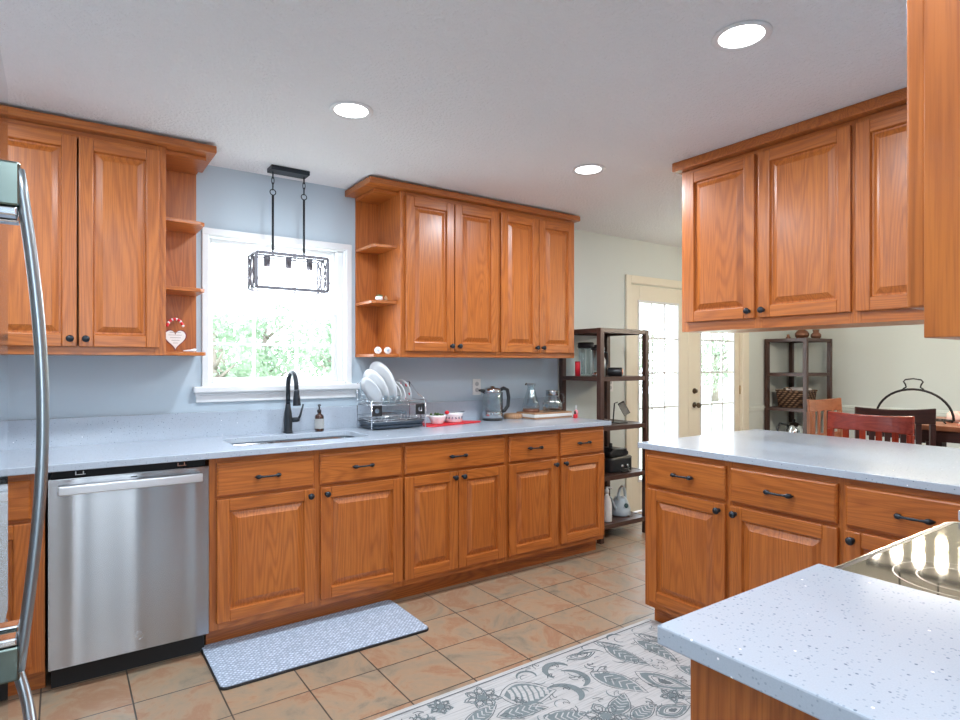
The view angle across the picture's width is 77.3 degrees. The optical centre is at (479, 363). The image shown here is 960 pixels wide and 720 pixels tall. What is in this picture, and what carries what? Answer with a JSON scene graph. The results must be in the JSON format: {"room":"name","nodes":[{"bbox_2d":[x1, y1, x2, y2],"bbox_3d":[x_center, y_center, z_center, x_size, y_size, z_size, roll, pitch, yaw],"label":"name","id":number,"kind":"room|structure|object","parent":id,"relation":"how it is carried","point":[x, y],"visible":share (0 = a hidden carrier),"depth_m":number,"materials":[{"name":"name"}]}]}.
{"room":"kitchen","nodes":[
{"label":"kitchen","id":0,"kind":"room"},
{"bbox_2d":[8,510,660,719],"bbox_3d":[2.368,1.385,1.919,8.420,0.100,7.040,0,0,-35],"label":"floor","id":1,"kind":"structure","parent":0,"point":[482,628],"depth_m":2.72,"materials":[{"name":"tile"}]},
{"bbox_2d":[0,51,49,719],"bbox_3d":[-0.892,0.400,0.549,0.808,1.830,0.916,0,0,-35],"label":"refrigerator","id":2,"kind":"object","parent":1,"relation":"on","point":[15,206],"visible":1,"depth_m":0.75,"materials":[{"name":"silver metal"}]},
{"bbox_2d":[6,474,47,695],"bbox_3d":[-2.150,0.886,2.460,0.604,0.898,0.645,0,0,-35],"label":"base cabinet","id":3,"kind":"object","parent":1,"relation":"on","point":[20,487],"visible":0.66,"depth_m":2.37,"materials":[{"name":"brown wood"}]},
{"bbox_2d":[48,460,208,688],"bbox_3d":[-1.635,0.888,2.788,0.596,0.893,0.616,0,0,-35],"label":"dishwasher","id":4,"kind":"object","parent":1,"relation":"on","point":[128,546],"visible":1,"depth_m":2.56,"materials":[{"name":"silver metal"}]},
{"bbox_2d":[51,460,204,478],"bbox_3d":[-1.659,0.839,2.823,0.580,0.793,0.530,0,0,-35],"label":"control panel","id":5,"kind":"object","parent":4,"relation":"in","point":[160,466],"depth_m":2.59,"materials":[{"name":"black plastic"}]},
{"bbox_2d":[205,443,401,644],"bbox_3d":[-0.993,0.886,3.266,0.993,0.898,0.645,0,0,-35],"label":"base cabinet","id":6,"kind":"object","parent":1,"relation":"on","point":[294,537],"visible":0.91,"depth_m":3.00,"materials":[{"name":"brown wood"}]},
{"bbox_2d":[8,417,610,475],"bbox_3d":[-0.913,0.420,3.330,4.050,0.030,0.628,0,0,-35],"label":"countertop","id":7,"kind":"structure","parent":6,"relation":"on","point":[96,456],"depth_m":3.04,"materials":[{"name":"white stone"}]},
{"bbox_2d":[232,436,352,445],"bbox_3d":[-0.998,0.537,3.286,0.770,0.201,0.394,0,0,-35],"label":"sink","id":8,"kind":"object","parent":7,"relation":"in","point":[330,437],"visible":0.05,"depth_m":3.44,"materials":[{"name":"silver metal"}]},
{"bbox_2d":[283,370,303,433],"bbox_3d":[-1.048,0.221,3.454,0.120,0.368,0.207,0,0,-35],"label":"faucet","id":9,"kind":"object","parent":7,"relation":"on","point":[288,419],"visible":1,"depth_m":3.48,"materials":[{"name":"black metal"}]},
{"bbox_2d":[315,404,323,431],"bbox_3d":[-0.960,0.325,3.585,0.055,0.161,0.055,0,0,33],"label":"soap bottle","id":10,"kind":"object","parent":7,"relation":"on","point":[319,418],"visible":1,"depth_m":3.56,"materials":[{"name":"brown glass"}]},
{"bbox_2d":[357,381,425,430],"bbox_3d":[-0.559,0.262,3.793,0.378,0.287,0.225,0,0,-35],"label":"dish rack","id":11,"kind":"object","parent":7,"relation":"on","point":[406,421],"visible":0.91,"depth_m":3.74,"materials":[{"name":"silver metal"}]},
{"bbox_2d":[361,377,382,404],"bbox_3d":[-0.673,0.173,3.727,0.095,0.174,0.196,0,0,-41],"label":"plate","id":12,"kind":"object","parent":11,"relation":"in","point":[370,389],"visible":0.95,"depth_m":3.75,"materials":[{"name":"white ceramic"}]},
{"bbox_2d":[363,369,388,404],"bbox_3d":[-0.649,0.147,3.744,0.102,0.224,0.244,0,0,-41],"label":"dinner plate","id":13,"kind":"object","parent":11,"relation":"in","point":[374,376],"visible":0.59,"depth_m":3.72,"materials":[{"name":"white ceramic"}]},
{"bbox_2d":[369,361,396,403],"bbox_3d":[-0.612,0.122,3.769,0.091,0.271,0.284,0,0,-41],"label":"dinner plate","id":14,"kind":"object","parent":11,"relation":"in","point":[380,368],"visible":0.56,"depth_m":3.74,"materials":[{"name":"white ceramic"}]},
{"bbox_2d":[374,416,403,418],"bbox_3d":[-0.568,0.321,3.797,0.180,0.041,0.110,0,0,-35],"label":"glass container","id":15,"kind":"object","parent":11,"relation":"in","point":[383,417],"visible":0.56,"depth_m":3.79,"materials":[{"name":"clear glass"}]},
{"bbox_2d":[357,411,424,422],"bbox_3d":[-0.560,0.338,3.793,0.373,0.038,0.218,0,0,-35],"label":"basket","id":16,"kind":"object","parent":11,"relation":"on","point":[405,419],"depth_m":3.75,"materials":[{"name":"silver metal"}]},
{"bbox_2d":[357,381,425,405],"bbox_3d":[-0.559,0.188,3.794,0.374,0.138,0.219,0,0,-35],"label":"basket","id":17,"kind":"object","parent":11,"relation":"on","point":[409,403],"depth_m":3.78,"materials":[{"name":"silver metal"}]},
{"bbox_2d":[360,424,422,428],"bbox_3d":[-0.559,0.390,3.797,0.355,0.014,0.210,0,0,-35],"label":"drip tray","id":18,"kind":"object","parent":11,"relation":"on","point":[371,426],"depth_m":3.68,"materials":[{"name":"black plastic"}]},
{"bbox_2d":[394,384,401,402],"bbox_3d":[-0.543,0.184,3.817,0.144,0.139,0.051,0,0,44],"label":"plate","id":19,"kind":"object","parent":11,"relation":"in","point":[399,396],"visible":0.44,"depth_m":3.80,"materials":[{"name":"white ceramic"}]},
{"bbox_2d":[395,381,405,402],"bbox_3d":[-0.521,0.182,3.833,0.052,0.143,0.148,0,0,-44],"label":"plate","id":20,"kind":"object","parent":11,"relation":"in","point":[400,386],"visible":0.43,"depth_m":3.81,"materials":[{"name":"white ceramic"}]},
{"bbox_2d":[397,379,411,402],"bbox_3d":[-0.490,0.176,3.854,0.160,0.155,0.054,0,0,44],"label":"plate","id":21,"kind":"object","parent":11,"relation":"in","point":[402,382],"visible":0.6,"depth_m":3.84,"materials":[{"name":"white ceramic"}]},
{"bbox_2d":[422,420,480,426],"bbox_3d":[-0.216,0.402,4.038,0.193,0.007,0.484,0,0,44],"label":"mat","id":22,"kind":"object","parent":7,"relation":"on","point":[445,423],"visible":0.73,"depth_m":3.98,"materials":[{"name":"fabric"}]},
{"bbox_2d":[426,414,445,423],"bbox_3d":[-0.286,0.366,3.974,0.120,0.062,0.140,0,0,17],"label":"bowl","id":23,"kind":"object","parent":22,"relation":"on","point":[434,419],"visible":0.96,"depth_m":3.94,"materials":[{"name":"white ceramic"}]},
{"bbox_2d":[445,412,462,422],"bbox_3d":[-0.178,0.367,4.087,0.126,0.060,0.126,0,0,-35],"label":"patterned bowl","id":24,"kind":"object","parent":22,"relation":"on","point":[451,417],"visible":0.88,"depth_m":4.04,"materials":[{"name":"white ceramic"}]},
{"bbox_2d":[478,386,510,420],"bbox_3d":[0.098,0.283,4.303,0.146,0.243,0.218,0,0,40],"label":"electric kettle","id":25,"kind":"object","parent":7,"relation":"on","point":[490,415],"visible":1,"depth_m":4.25,"materials":[{"name":"silver plastic"}]},
{"bbox_2d":[503,413,522,418],"bbox_3d":[0.243,0.387,4.435,0.144,0.036,0.142,0,0,-35],"label":"wood slice","id":26,"kind":"object","parent":7,"relation":"on","point":[506,415],"visible":1,"depth_m":4.38,"materials":[{"name":"beige wood"}]},
{"bbox_2d":[517,410,571,419],"bbox_3d":[0.484,0.383,4.521,0.373,0.044,0.221,0,0,-35],"label":"serving tray","id":27,"kind":"object","parent":7,"relation":"on","point":[542,414],"visible":0.88,"depth_m":4.42,"materials":[{"name":"brown wood"}]},
{"bbox_2d":[522,409,538,411],"bbox_3d":[0.381,0.348,4.482,0.128,0.024,0.128,0,0,-35],"label":"coaster","id":28,"kind":"object","parent":27,"relation":"on","point":[523,410],"visible":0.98,"depth_m":4.43,"materials":[{"name":"brown wood"}]},
{"bbox_2d":[522,383,538,408],"bbox_3d":[0.381,0.239,4.482,0.137,0.193,0.137,0,0,-35],"label":"glass carafe","id":29,"kind":"object","parent":28,"relation":"on","point":[526,383],"visible":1,"depth_m":4.48,"materials":[{"name":"clear glass"}]},
{"bbox_2d":[543,390,564,410],"bbox_3d":[0.552,0.282,4.564,0.155,0.156,0.153,0,0,23],"label":"server","id":30,"kind":"object","parent":27,"relation":"on","point":[548,392],"visible":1,"depth_m":4.53,"materials":[{"name":"clear glass"}]},
{"bbox_2d":[201,600,428,689],"bbox_3d":[-0.778,1.328,2.902,0.985,0.014,0.452,0,0,-35],"label":"kitchen mat","id":31,"kind":"object","parent":1,"relation":"on","point":[254,657],"visible":1,"depth_m":2.84,"materials":[{"name":"grey fabric"}]},
{"bbox_2d":[396,434,505,598],"bbox_3d":[-0.291,0.886,3.756,0.718,0.898,0.645,0,0,-35],"label":"base cabinet","id":32,"kind":"object","parent":1,"relation":"on","point":[454,490],"visible":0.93,"depth_m":3.50,"materials":[{"name":"brown wood"}]},
{"bbox_2d":[374,618,690,719],"bbox_3d":[0.286,1.330,1.858,2.435,0.011,1.402,0,0,-35],"label":"rug","id":33,"kind":"object","parent":1,"relation":"on","point":[624,673],"visible":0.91,"depth_m":2.46,"materials":[{"name":"white fabric"}]},
{"bbox_2d":[498,426,603,573],"bbox_3d":[0.362,0.886,4.210,0.872,0.898,0.645,0,0,-35],"label":"base cabinet","id":34,"kind":"object","parent":1,"relation":"on","point":[555,478],"visible":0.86,"depth_m":3.95,"materials":[{"name":"brown wood"}]},
{"bbox_2d":[559,328,648,543],"bbox_3d":[0.985,0.535,4.769,0.545,1.600,0.450,0,0,-35],"label":"shelf","id":35,"kind":"object","parent":1,"relation":"on","point":[603,335],"visible":0.48,"depth_m":4.68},
{"bbox_2d":[575,361,579,375],"bbox_3d":[0.769,0.041,4.729,0.043,0.118,0.043,0,0,-35],"label":"tin","id":36,"kind":"object","parent":35,"relation":"on","point":[577,363],"visible":0.93,"depth_m":4.71,"materials":[{"name":"metal"}]},
{"bbox_2d":[578,342,593,373],"bbox_3d":[0.852,-0.035,4.829,0.132,0.271,0.132,0,0,-35],"label":"glass canister","id":37,"kind":"object","parent":35,"relation":"on","point":[580,344],"visible":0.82,"depth_m":4.78,"materials":[{"name":"clear glass"}]},
{"bbox_2d":[591,345,607,375],"bbox_3d":[0.934,-0.023,4.678,0.137,0.246,0.107,0,0,9],"label":"jug","id":38,"kind":"object","parent":35,"relation":"on","point":[593,349],"visible":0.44,"depth_m":4.66,"materials":[{"name":"clear glass"}]},
{"bbox_2d":[604,357,605,376],"bbox_3d":[0.928,0.006,4.589,0.068,0.187,0.068,0,0,-35],"label":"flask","id":39,"kind":"object","parent":35,"relation":"on","point":[604,357],"visible":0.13,"depth_m":4.57,"materials":[{"name":"silver metal"}]},
{"bbox_2d":[604,487,612,521],"bbox_3d":[0.971,1.073,4.589,0.076,0.263,0.076,0,0,-35],"label":"spray bottle","id":40,"kind":"object","parent":35,"relation":"on","point":[607,501],"visible":0.91,"depth_m":4.56,"materials":[{"name":"plastic"}]},
{"bbox_2d":[607,367,622,375],"bbox_3d":[1.044,0.065,4.626,0.115,0.070,0.070,0,0,21],"label":"round speaker","id":41,"kind":"object","parent":35,"relation":"on","point":[611,371],"visible":1,"depth_m":4.60},
{"bbox_2d":[604,443,631,472],"bbox_3d":[1.051,0.732,4.737,0.250,0.214,0.209,0,0,-35],"label":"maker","id":42,"kind":"object","parent":35,"relation":"on","point":[616,459],"visible":0.83,"depth_m":4.65,"materials":[{"name":"black plastic"}]},
{"bbox_2d":[609,485,630,516],"bbox_3d":[1.097,1.089,4.786,0.210,0.233,0.160,0,0,-13],"label":"watering can","id":43,"kind":"object","parent":35,"relation":"on","point":[620,504],"visible":0.98,"depth_m":4.74,"materials":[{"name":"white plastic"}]},
{"bbox_2d":[611,401,629,423],"bbox_3d":[1.111,0.383,4.751,0.116,0.174,0.105,0,0,-35],"label":"tablet stand","id":44,"kind":"object","parent":35,"relation":"on","point":[622,405],"visible":0.97,"depth_m":4.73,"materials":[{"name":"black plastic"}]},
{"bbox_2d":[645,449,842,622],"bbox_3d":[1.345,0.886,2.850,0.655,0.898,0.951,0,0,-35],"label":"base cabinet","id":45,"kind":"object","parent":1,"relation":"on","point":[716,531],"visible":0.61,"depth_m":2.70,"materials":[{"name":"brown wood"}]},
{"bbox_2d":[638,429,959,520],"bbox_3d":[1.696,0.420,2.419,1.490,0.030,2.110,0,0,-35],"label":"countertop","id":46,"kind":"structure","parent":45,"relation":"on","point":[916,466],"depth_m":2.65,"materials":[{"name":"white stone"}]},
{"bbox_2d":[691,659,818,719],"bbox_3d":[0.683,0.886,0.811,0.468,0.898,0.630,0,0,-35],"label":"base cabinet","id":47,"kind":"object","parent":1,"relation":"on","point":[715,695],"visible":0.09,"depth_m":0.87,"materials":[{"name":"brown wood"}]},
{"bbox_2d":[657,564,959,719],"bbox_3d":[0.665,0.420,0.809,0.503,0.030,0.647,0,0,-35],"label":"countertop","id":48,"kind":"structure","parent":47,"relation":"on","point":[824,642],"depth_m":0.87,"materials":[{"name":"white stone"}]},
{"bbox_2d":[764,338,831,433],"bbox_3d":[3.436,0.535,6.478,0.545,1.600,0.450,0,0,-35],"label":"shelf","id":49,"kind":"object","parent":1,"relation":"on","point":[791,341],"visible":0.48,"depth_m":6.44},
{"bbox_2d":[776,419,802,432],"bbox_3d":[3.340,0.717,6.390,0.312,0.256,0.216,0,0,-35],"label":"kettle","id":50,"kind":"object","parent":49,"relation":"on","point":[794,427],"visible":0.56,"depth_m":6.34,"materials":[{"name":"silver metal"}]},
{"bbox_2d":[775,387,817,407],"bbox_3d":[3.412,0.359,6.473,0.386,0.221,0.304,0,0,-35],"label":"wicker basket","id":51,"kind":"object","parent":49,"relation":"on","point":[791,398],"visible":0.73,"depth_m":6.37,"materials":[{"name":"brown wicker"}]},
{"bbox_2d":[786,387,811,389],"bbox_3d":[3.432,0.355,6.462,0.256,0.205,0.216,0,0,-35],"label":"folded cloth","id":52,"kind":"object","parent":51,"relation":"in","point":[792,388],"visible":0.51,"depth_m":6.41,"materials":[{"name":"beige fabric"}]},
{"bbox_2d":[795,330,808,337],"bbox_3d":[3.478,-0.319,6.483,0.140,0.109,0.140,0,0,-35],"label":"round pot","id":53,"kind":"object","parent":49,"relation":"on","point":[799,333],"visible":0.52,"depth_m":6.43,"materials":[{"name":"brown ceramic"}]},
{"bbox_2d":[810,329,820,337],"bbox_3d":[3.608,-0.314,6.445,0.104,0.100,0.104,0,0,-35],"label":"lidded pot","id":54,"kind":"object","parent":49,"relation":"on","point":[815,334],"visible":0.86,"depth_m":6.42,"materials":[{"name":"brown ceramic"}]},
{"bbox_2d":[806,398,842,436],"bbox_3d":[3.062,0.818,5.010,0.472,1.033,0.518,0,0,-29],"label":"dining chair","id":55,"kind":"object","parent":1,"relation":"on","point":[824,405],"visible":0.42,"depth_m":5.18,"materials":[{"name":"beige wood"}]},
{"bbox_2d":[827,411,914,443],"bbox_3d":[2.188,0.818,3.505,0.517,1.033,0.472,0,0,-35],"label":"dining chair","id":56,"kind":"object","parent":1,"relation":"on","point":[896,425],"visible":0.23,"depth_m":3.61,"materials":[{"name":"brown wood"}]},
{"bbox_2d":[854,407,935,445],"bbox_3d":[2.913,0.818,4.289,0.472,1.033,0.517,0,0,22],"label":"dining chair","id":57,"kind":"object","parent":1,"relation":"on","point":[922,416],"visible":0.2,"depth_m":4.05,"materials":[{"name":"brown wood"}]},
{"bbox_2d":[834,521,959,600],"bbox_3d":[1.171,0.843,1.194,0.757,0.823,0.681,0,0,-35],"label":"range","id":58,"kind":"object","parent":1,"relation":"on","point":[928,560],"visible":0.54,"depth_m":1.30,"materials":[{"name":"silver metal"}]},
{"bbox_2d":[843,478,959,562],"bbox_3d":[1.758,0.886,2.257,0.655,0.898,0.494,0,0,-35],"label":"base cabinet","id":59,"kind":"object","parent":1,"relation":"on","point":[876,516],"visible":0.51,"depth_m":2.17,"materials":[{"name":"brown wood"}]},
{"bbox_2d":[866,416,959,446],"bbox_3d":[3.595,0.880,4.163,0.860,0.910,1.360,0,0,-35],"label":"dining table","id":60,"kind":"object","parent":1,"relation":"on","point":[949,432],"visible":0.25,"depth_m":4.09,"materials":[{"name":"brown wood"}]},
{"bbox_2d":[876,378,954,423],"bbox_3d":[3.188,0.265,4.415,0.190,0.318,0.507,0,0,-35],"label":"stand","id":61,"kind":"object","parent":60,"relation":"on","point":[902,389],"visible":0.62,"depth_m":4.36,"materials":[{"name":"black metal"}]},
{"bbox_2d":[946,411,959,422],"bbox_3d":[3.460,0.384,4.326,0.163,0.082,0.186,0,0,36],"label":"napkin","id":62,"kind":"object","parent":60,"relation":"on","point":[956,413],"visible":0.73,"depth_m":4.30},
{"bbox_2d":[8,165,795,638],"bbox_3d":[0.399,0.117,4.745,8.120,2.435,0.150,0,0,-35],"label":"wall","id":63,"kind":"structure","parent":0,"point":[226,199],"depth_m":3.77,"materials":[{"name":"blue paint"}]},
{"bbox_2d":[8,119,165,355],"bbox_3d":[-2.069,-0.545,2.702,1.135,1.010,0.380,0,0,-35],"label":"upper cabinet","id":64,"kind":"object","parent":63,"relation":"attached to","point":[98,202],"visible":1,"depth_m":2.73,"materials":[{"name":"brown wood"}]},
{"bbox_2d":[8,106,216,172],"bbox_3d":[-2.041,-1.069,2.725,1.506,0.037,0.375,0,0,-35],"label":"crown molding","id":65,"kind":"structure","parent":64,"relation":"attached to","point":[171,144],"depth_m":2.76,"materials":[{"name":"brown wood"}]},
{"bbox_2d":[163,150,205,355],"bbox_3d":[-1.550,-0.545,3.115,0.186,1.010,0.294,0,0,-35],"label":"corner shelf","id":66,"kind":"object","parent":63,"relation":"attached to","point":[182,227],"visible":0.62,"depth_m":3.23,"materials":[{"name":"brown wood"}]},
{"bbox_2d":[166,318,186,349],"bbox_3d":[-1.554,-0.149,3.060,0.106,0.169,0.017,0,0,-35],"label":"plaque","id":67,"kind":"object","parent":66,"relation":"on","point":[174,339],"visible":0.99,"depth_m":3.05,"materials":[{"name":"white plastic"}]},
{"bbox_2d":[193,227,359,402],"bbox_3d":[-1.206,-0.268,3.593,0.960,0.965,0.205,0,0,-35],"label":"window","id":68,"kind":"structure","parent":63,"relation":"in","point":[338,385],"depth_m":3.58,"materials":[{"name":"white paint"}]},
{"bbox_2d":[8,397,551,449],"bbox_3d":[-1.098,0.351,3.597,4.049,0.168,0.020,0,0,-35],"label":"backsplash","id":69,"kind":"structure","parent":63,"relation":"attached to","point":[74,431],"depth_m":3.31,"materials":[{"name":"white stone"}]},
{"bbox_2d":[355,188,397,356],"bbox_3d":[-0.648,-0.545,3.744,0.153,1.010,0.294,0,0,-35],"label":"corner shelf","id":70,"kind":"object","parent":63,"relation":"attached to","point":[367,248],"visible":1,"depth_m":3.83,"materials":[{"name":"brown wood"}]},
{"bbox_2d":[374,347,381,353],"bbox_3d":[-0.625,-0.080,3.672,0.044,0.045,0.021,0,0,-24],"label":"round ornament","id":71,"kind":"object","parent":70,"relation":"on","point":[377,350],"visible":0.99,"depth_m":3.66,"materials":[{"name":"white ceramic"}]},
{"bbox_2d":[375,295,382,299],"bbox_3d":[-0.617,-0.405,3.677,0.050,0.042,0.048,0,0,-35],"label":"succulent pot","id":72,"kind":"object","parent":70,"relation":"on","point":[378,297],"visible":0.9,"depth_m":3.66,"materials":[{"name":"white ceramic"}]},
{"bbox_2d":[384,347,390,353],"bbox_3d":[-0.571,-0.080,3.709,0.044,0.045,0.021,0,0,-24],"label":"round ornament","id":73,"kind":"object","parent":70,"relation":"on","point":[387,350],"visible":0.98,"depth_m":3.70,"materials":[{"name":"white ceramic"}]},
{"bbox_2d":[378,191,497,357],"bbox_3d":[-0.258,-0.545,3.964,0.739,1.010,0.380,0,0,-35],"label":"upper cabinet","id":74,"kind":"object","parent":63,"relation":"attached to","point":[441,275],"visible":0.96,"depth_m":3.81,"materials":[{"name":"brown wood"}]},
{"bbox_2d":[472,379,480,394],"bbox_3d":[-0.024,0.170,4.354,0.072,0.116,0.008,0,0,-35],"label":"wall outlet","id":75,"kind":"object","parent":63,"relation":"attached to","point":[476,383],"visible":0.97,"depth_m":4.35,"materials":[{"name":"white plastic"}]},
{"bbox_2d":[498,209,573,357],"bbox_3d":[0.335,-0.545,4.378,0.704,1.010,0.380,0,0,-35],"label":"upper cabinet","id":76,"kind":"object","parent":63,"relation":"attached to","point":[536,253],"visible":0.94,"depth_m":4.22,"materials":[{"name":"brown wood"}]},
{"bbox_2d":[345,176,579,222],"bbox_3d":[-0.055,-1.069,4.109,1.683,0.037,0.375,0,0,-35],"label":"crown molding","id":77,"kind":"structure","parent":76,"relation":"attached to","point":[371,182],"depth_m":3.78,"materials":[{"name":"brown wood"}]},
{"bbox_2d":[610,381,612,391],"bbox_3d":[1.117,0.185,5.149,0.072,0.116,0.008,0,0,-35],"label":"wall outlet","id":78,"kind":"object","parent":63,"relation":"attached to","point":[611,382],"visible":0.45,"depth_m":5.15,"materials":[{"name":"white plastic"}]},
{"bbox_2d":[631,284,687,511],"bbox_3d":[1.652,0.309,5.568,0.859,2.028,0.053,0,0,-35],"label":"door","id":79,"kind":"structure","parent":63,"relation":"in","point":[650,295],"depth_m":5.51,"materials":[{"name":"beige paint"}]},
{"bbox_2d":[638,300,678,481],"bbox_3d":[1.653,0.247,5.558,0.584,1.635,0.022,0,0,-35],"label":"grille","id":80,"kind":"object","parent":79,"relation":"attached to","point":[675,303],"depth_m":5.61,"materials":[{"name":"white paint"}]},
{"bbox_2d":[625,274,748,508],"bbox_3d":[2.013,0.278,5.857,1.900,2.115,0.170,0,0,-35],"label":"trim","id":81,"kind":"structure","parent":63,"relation":"attached to","point":[629,279],"depth_m":5.53,"materials":[{"name":"beige paint"}]},
{"bbox_2d":[688,332,740,436],"bbox_3d":[2.381,0.309,6.041,0.871,2.028,0.110,0,0,-35],"label":"door","id":82,"kind":"structure","parent":63,"relation":"in","point":[695,340],"depth_m":5.94,"materials":[{"name":"beige paint"}]},
{"bbox_2d":[700,333,734,434],"bbox_3d":[2.404,0.247,6.081,0.587,1.635,0.022,0,0,-35],"label":"grille","id":83,"kind":"object","parent":82,"relation":"attached to","point":[732,335],"depth_m":6.13,"materials":[{"name":"white paint"}]},
{"bbox_2d":[749,404,777,411],"bbox_3d":[3.246,0.480,6.623,1.000,0.060,0.024,0,0,-35],"label":"trim","id":84,"kind":"structure","parent":63,"relation":"attached to","point":[757,407],"depth_m":6.44,"materials":[{"name":"white paint"}]},
{"bbox_2d":[0,0,906,247],"bbox_3d":[2.368,-1.150,1.919,8.420,0.100,7.040,0,0,-35],"label":"ceiling","id":85,"kind":"structure","parent":0,"point":[499,100],"depth_m":2.31,"materials":[{"name":"white paint"}]},
{"bbox_2d":[247,164,329,294],"bbox_3d":[-1.086,-0.752,3.406,0.415,0.694,0.178,0,0,-35],"label":"pendant light","id":86,"kind":"object","parent":85,"relation":"hanging from","point":[288,277],"visible":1,"depth_m":3.38,"materials":[{"name":"black metal"}]},
{"bbox_2d":[261,256,272,282],"bbox_3d":[-1.185,-0.523,3.337,0.062,0.146,0.062,0,0,-35],"label":"bulb","id":87,"kind":"object","parent":86,"relation":"attached to","point":[266,275],"depth_m":3.32,"materials":[{"name":"black"}]},
{"bbox_2d":[283,258,293,283],"bbox_3d":[-1.086,-0.523,3.406,0.062,0.146,0.062,0,0,-35],"label":"bulb","id":88,"kind":"object","parent":86,"relation":"attached to","point":[288,277],"depth_m":3.39,"materials":[{"name":"black"}]},
{"bbox_2d":[304,260,314,285],"bbox_3d":[-0.988,-0.523,3.474,0.062,0.146,0.062,0,0,-35],"label":"bulb","id":89,"kind":"object","parent":86,"relation":"attached to","point":[309,279],"depth_m":3.46,"materials":[{"name":"black"}]},
{"bbox_2d":[329,101,372,119],"bbox_3d":[-0.558,-1.095,2.603,0.190,0.009,0.190,0,0,-35],"label":"recessed light","id":90,"kind":"object","parent":85,"relation":"in","point":[349,110],"visible":1,"depth_m":2.60,"materials":[{"name":"white paint"}]},
{"bbox_2d":[571,164,604,175],"bbox_3d":[0.613,-1.095,3.397,0.190,0.009,0.190,0,0,-35],"label":"recessed light","id":91,"kind":"object","parent":85,"relation":"in","point":[585,169],"visible":1,"depth_m":3.39,"materials":[{"name":"white plastic"}]},
{"bbox_2d":[711,20,772,51],"bbox_3d":[0.877,-1.095,2.013,0.190,0.009,0.190,0,0,-35],"label":"recessed light","id":92,"kind":"object","parent":85,"relation":"in","point":[747,34],"visible":1,"depth_m":2.00,"materials":[{"name":"white plastic"}]},
{"bbox_2d":[682,120,881,333],"bbox_3d":[1.471,-0.612,3.018,0.375,0.877,0.878,0,0,-35],"label":"upper cabinet","id":93,"kind":"object","parent":85,"relation":"hanging from","point":[768,233],"visible":0.93,"depth_m":2.88,"materials":[{"name":"brown wood"}]},
{"bbox_2d":[672,87,906,174],"bbox_3d":[1.714,-1.075,2.684,0.378,0.048,1.764,0,0,-35],"label":"crown molding","id":94,"kind":"structure","parent":85,"relation":"attached to","point":[896,98],"depth_m":2.74,"materials":[{"name":"brown wood"}]},
{"bbox_2d":[855,104,923,325],"bbox_3d":[1.967,-0.612,2.307,0.375,0.877,0.856,0,0,-35],"label":"upper cabinet","id":95,"kind":"object","parent":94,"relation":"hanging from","point":[880,137],"visible":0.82,"depth_m":2.49,"materials":[{"name":"brown wood"}]},
{"bbox_2d":[796,324,959,447],"bbox_3d":[4.749,0.117,5.473,0.150,2.435,3.630,0,0,-35],"label":"wall","id":96,"kind":"structure","parent":0,"point":[869,364],"depth_m":6.18,"materials":[{"name":"white paint"}]},
{"bbox_2d":[842,405,959,416],"bbox_3d":[4.684,0.480,5.413,0.024,0.060,3.606,0,0,-35],"label":"trim","id":97,"kind":"structure","parent":96,"relation":"attached to","point":[943,413],"depth_m":6.15,"materials":[{"name":"white paint"}]},
{"bbox_3d":[3.290,0.117,2.171,6.320,2.435,0.120,0,0,-35],"label":"wall","id":98,"kind":"structure","parent":0,"visible":0},
{"bbox_2d":[907,0,959,339],"bbox_3d":[0.773,-0.539,0.691,0.458,1.021,0.330,0,0,-35],"label":"upper cabinet","id":99,"kind":"object","parent":98,"relation":"attached to","point":[933,26],"visible":1,"depth_m":0.67,"materials":[{"name":"brown wood"}]},
{"label":"outside","id":100,"kind":"structure","parent":0,"visible":0},
{"bbox_2d":[640,393,727,477],"bbox_3d":[-5.943,1.420,22.521,28.000,0.070,36.250,0,0,-35],"label":"lawn","id":101,"kind":"structure","parent":100,"point":[657,398],"depth_m":15.39,"materials":[{"name":"white"}]},
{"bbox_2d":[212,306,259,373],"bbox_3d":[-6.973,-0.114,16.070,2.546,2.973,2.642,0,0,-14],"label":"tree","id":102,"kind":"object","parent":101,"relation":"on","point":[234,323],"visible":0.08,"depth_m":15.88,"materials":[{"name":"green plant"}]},
{"bbox_2d":[212,313,264,377],"bbox_3d":[-5.332,0.103,11.881,2.236,2.543,2.030,0,0,-6],"label":"tree","id":103,"kind":"object","parent":101,"relation":"on","point":[221,333],"visible":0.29,"depth_m":11.72,"materials":[{"name":"green plant"}]},
{"bbox_2d":[217,298,315,376],"bbox_3d":[-5.062,-0.086,14.088,2.385,2.919,2.204,0,0,-35],"label":"tree","id":104,"kind":"object","parent":101,"relation":"on","point":[274,370],"visible":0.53,"depth_m":13.87,"materials":[{"name":"green plant"}]},
{"bbox_2d":[281,309,331,376],"bbox_3d":[-3.094,0.096,12.989,2.454,2.556,2.187,0,0,-35],"label":"tree","id":105,"kind":"object","parent":101,"relation":"on","point":[326,351],"visible":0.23,"depth_m":12.52,"materials":[{"name":"green plant"}]},
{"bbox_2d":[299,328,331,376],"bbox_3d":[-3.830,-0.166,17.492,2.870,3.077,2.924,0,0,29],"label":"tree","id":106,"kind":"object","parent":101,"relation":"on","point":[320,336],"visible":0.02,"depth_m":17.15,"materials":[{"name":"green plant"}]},
{"bbox_2d":[640,329,666,390],"bbox_3d":[4.691,0.104,19.508,3.061,2.541,3.280,0,0,-35],"label":"tree","id":107,"kind":"object","parent":101,"relation":"on","point":[658,333],"visible":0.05,"depth_m":19.23,"materials":[{"name":"green plant"}]},
{"bbox_2d":[669,334,727,400],"bbox_3d":[8.713,0.086,21.807,3.122,2.579,2.950,0,0,-15],"label":"tree","id":108,"kind":"object","parent":101,"relation":"on","point":[716,377],"visible":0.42,"depth_m":21.49,"materials":[{"name":"green plant"}]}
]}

